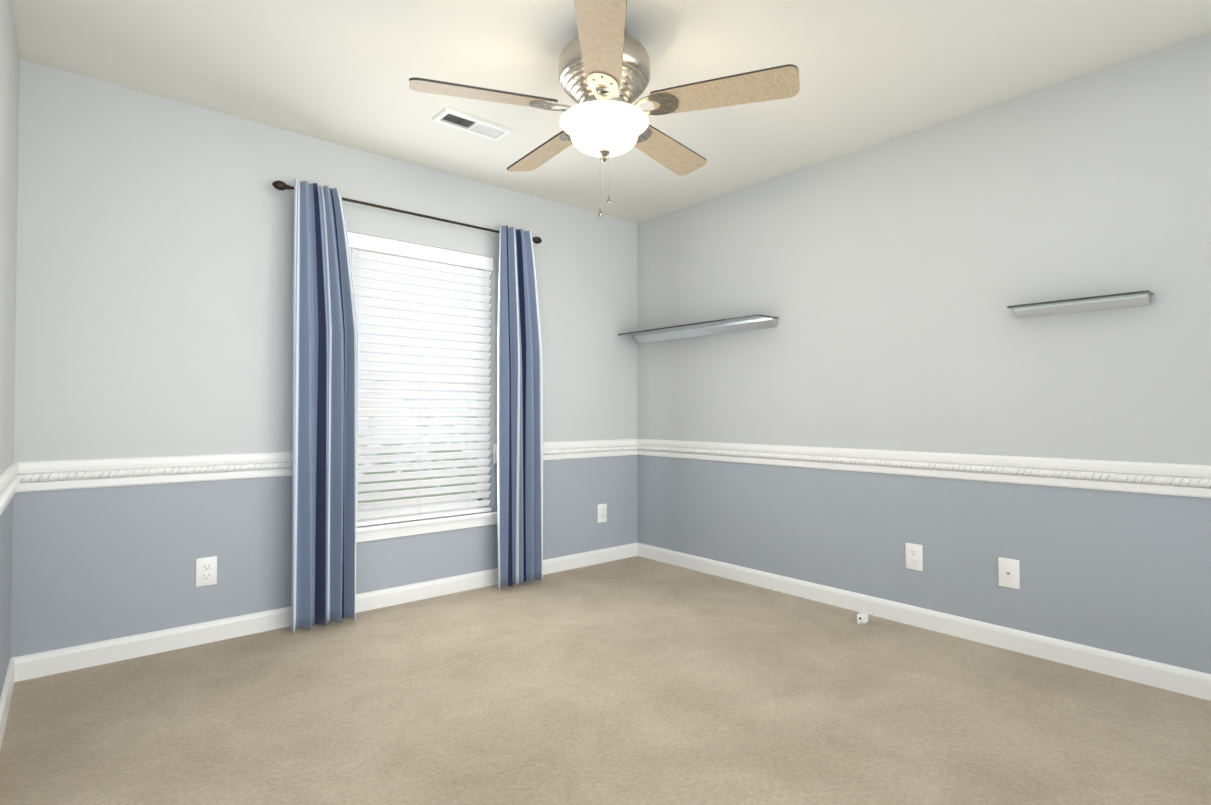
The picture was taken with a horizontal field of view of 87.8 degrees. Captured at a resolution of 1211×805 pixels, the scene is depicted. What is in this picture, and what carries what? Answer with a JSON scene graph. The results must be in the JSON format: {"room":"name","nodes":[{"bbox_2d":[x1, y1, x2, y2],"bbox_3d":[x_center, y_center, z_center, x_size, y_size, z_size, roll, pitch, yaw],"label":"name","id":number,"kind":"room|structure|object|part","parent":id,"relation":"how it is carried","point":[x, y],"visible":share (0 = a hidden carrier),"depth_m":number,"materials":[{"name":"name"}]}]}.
{"room":"empty bedroom","nodes":[
{"label":"empty bedroom","id":0,"kind":"room"},
{"bbox_2d":[0,0,19,697],"bbox_3d":[-1.185,-0.156,1.030,0.140,2.440,3.920,1,-1,-40],"label":"wall","id":1,"kind":"structure","parent":0,"point":[9,89],"depth_m":2.16,"materials":[{"name":"paint"}]},
{"bbox_2d":[0,656,19,750],"bbox_3d":[-1.126,1.018,1.060,0.014,0.093,3.640,1,-1,-40],"label":"baseboard","id":2,"kind":"structure","parent":1,"relation":"attached to","point":[13,671],"depth_m":2.22,"materials":[{"name":"white wood"}]},
{"bbox_2d":[10,59,636,657],"bbox_3d":[-1.084,-0.112,3.596,3.340,2.440,0.140,1,-1,-40],"label":"wall","id":3,"kind":"structure","parent":0,"point":[154,291],"depth_m":2.86,"materials":[{"name":"paint"}]},
{"bbox_2d":[196,556,216,586],"bbox_3d":[-1.815,0.773,2.862,0.082,0.128,0.009,1,-1,-40],"label":"electrical outlet","id":4,"kind":"object","parent":3,"relation":"attached to","point":[206,571],"visible":1,"depth_m":2.86,"materials":[{"name":"white plastic"}]},
{"bbox_2d":[20,543,635,680],"bbox_3d":[-1.038,1.060,3.515,3.270,0.093,0.014,1,-1,-40],"label":"baseboard","id":5,"kind":"structure","parent":3,"relation":"attached to","point":[46,663],"depth_m":2.92,"materials":[{"name":"white wood"}]},
{"bbox_2d":[272,180,541,243],"bbox_3d":[-1.014,-1.015,3.509,1.546,0.062,0.108,1,-1,-40],"label":"curtain rod","id":6,"kind":"object","parent":3,"relation":"attached to","point":[279,185],"visible":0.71,"depth_m":3.39,"materials":[{"name":"brown metal"}]},
{"bbox_2d":[291,179,357,632],"bbox_3d":[-1.371,0.010,3.078,0.312,2.153,0.083,1,-1,-40],"label":"curtain","id":7,"kind":"object","parent":6,"relation":"hanging from","point":[325,427],"visible":1,"depth_m":3.08,"materials":[{"name":"blue fabric"}]},
{"bbox_2d":[497,224,542,588],"bbox_3d":[-0.507,0.023,3.812,0.334,2.153,0.083,1,-1,-40],"label":"curtain","id":8,"kind":"object","parent":6,"relation":"hanging from","point":[520,445],"visible":1,"depth_m":3.80,"materials":[{"name":"blue fabric"}]},
{"bbox_2d":[597,504,606,522],"bbox_3d":[-0.023,0.779,4.387,0.082,0.128,0.009,1,-1,-40],"label":"outlet","id":9,"kind":"object","parent":3,"relation":"attached to","point":[601,513],"visible":1,"depth_m":4.38,"materials":[{"name":"white plastic"}]},
{"bbox_2d":[0,556,1210,804],"bbox_3d":[0.141,1.133,2.136,3.620,0.100,3.920,1,-1,-40],"label":"floor","id":10,"kind":"structure","parent":0,"point":[636,680],"depth_m":2.18,"materials":[{"name":"carpet"}]},
{"bbox_2d":[857,613,867,623],"bbox_3d":[1.273,1.079,3.127,0.062,0.042,0.040,1,-1,-40],"label":"block","id":11,"kind":"object","parent":10,"relation":"on","point":[862,618],"visible":1,"depth_m":3.12,"materials":[{"name":"white plastic"}]},
{"bbox_2d":[11,0,1210,222],"bbox_3d":[0.141,-1.407,2.179,3.620,0.100,3.920,1,-1,-40],"label":"ceiling","id":12,"kind":"structure","parent":0,"point":[871,72],"depth_m":2.51,"materials":[{"name":"white paint"}]},
{"bbox_2d":[431,107,512,140],"bbox_3d":[-0.641,-1.336,3.042,0.360,0.012,0.150,1,-1,-40],"label":"ceiling vent","id":13,"kind":"object","parent":12,"relation":"in","point":[468,123],"visible":1,"depth_m":3.03,"materials":[{"name":"white metal"}]},
{"bbox_2d":[409,0,799,216],"bbox_3d":[-0.015,-1.016,2.349,1.324,0.676,1.300,1,-1,-40],"label":"ceiling fan","id":14,"kind":"object","parent":12,"relation":"hanging from","point":[604,69],"visible":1,"depth_m":2.20,"materials":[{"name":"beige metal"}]},
{"bbox_3d":[-0.004,-0.973,2.311,0.328,0.113,0.328,1,-1,-40],"label":"lamp shade","id":15,"kind":"part","parent":14,"relation":"part of","materials":[{"name":"white glass"}]},
{"bbox_2d":[637,33,1210,673],"bbox_3d":[1.466,-0.118,3.284,0.140,2.440,3.920,1,-1,-40],"label":"wall","id":16,"kind":"structure","parent":0,"point":[889,281],"depth_m":2.91,"materials":[{"name":"paint"}]},
{"bbox_2d":[618,314,778,342],"bbox_3d":[0.553,-0.461,4.101,0.200,0.054,1.207,1,-1,-40],"label":"glass shelf","id":17,"kind":"object","parent":16,"relation":"attached to","point":[745,323],"visible":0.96,"depth_m":4.03,"materials":[{"name":"glass"}]},
{"bbox_2d":[905,543,922,570],"bbox_3d":[1.517,0.764,3.095,0.009,0.128,0.082,1,-1,-40],"label":"outlet","id":18,"kind":"object","parent":16,"relation":"attached to","point":[916,550],"visible":1,"depth_m":3.09,"materials":[{"name":"white plastic"}]},
{"bbox_2d":[636,542,1210,700],"bbox_3d":[1.407,1.055,3.215,0.014,0.093,3.640,1,-1,-40],"label":"baseboard","id":19,"kind":"structure","parent":16,"relation":"attached to","point":[1098,660],"depth_m":2.89,"materials":[{"name":"white wood"}]},
{"bbox_2d":[998,557,1019,588],"bbox_3d":[1.781,0.759,2.780,0.014,0.128,0.082,1,-1,-40],"label":"outlet plate","id":20,"kind":"object","parent":16,"relation":"attached to","point":[1009,572],"visible":1,"depth_m":2.78,"materials":[{"name":"white plastic"}]},
{"bbox_2d":[1007,290,1153,317],"bbox_3d":[1.922,-0.393,2.567,0.100,0.042,0.470,1,-1,-40],"label":"glass shelf","id":21,"kind":"object","parent":16,"relation":"attached to","point":[1128,299],"visible":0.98,"depth_m":2.55,"materials":[{"name":"glass"}]}
]}

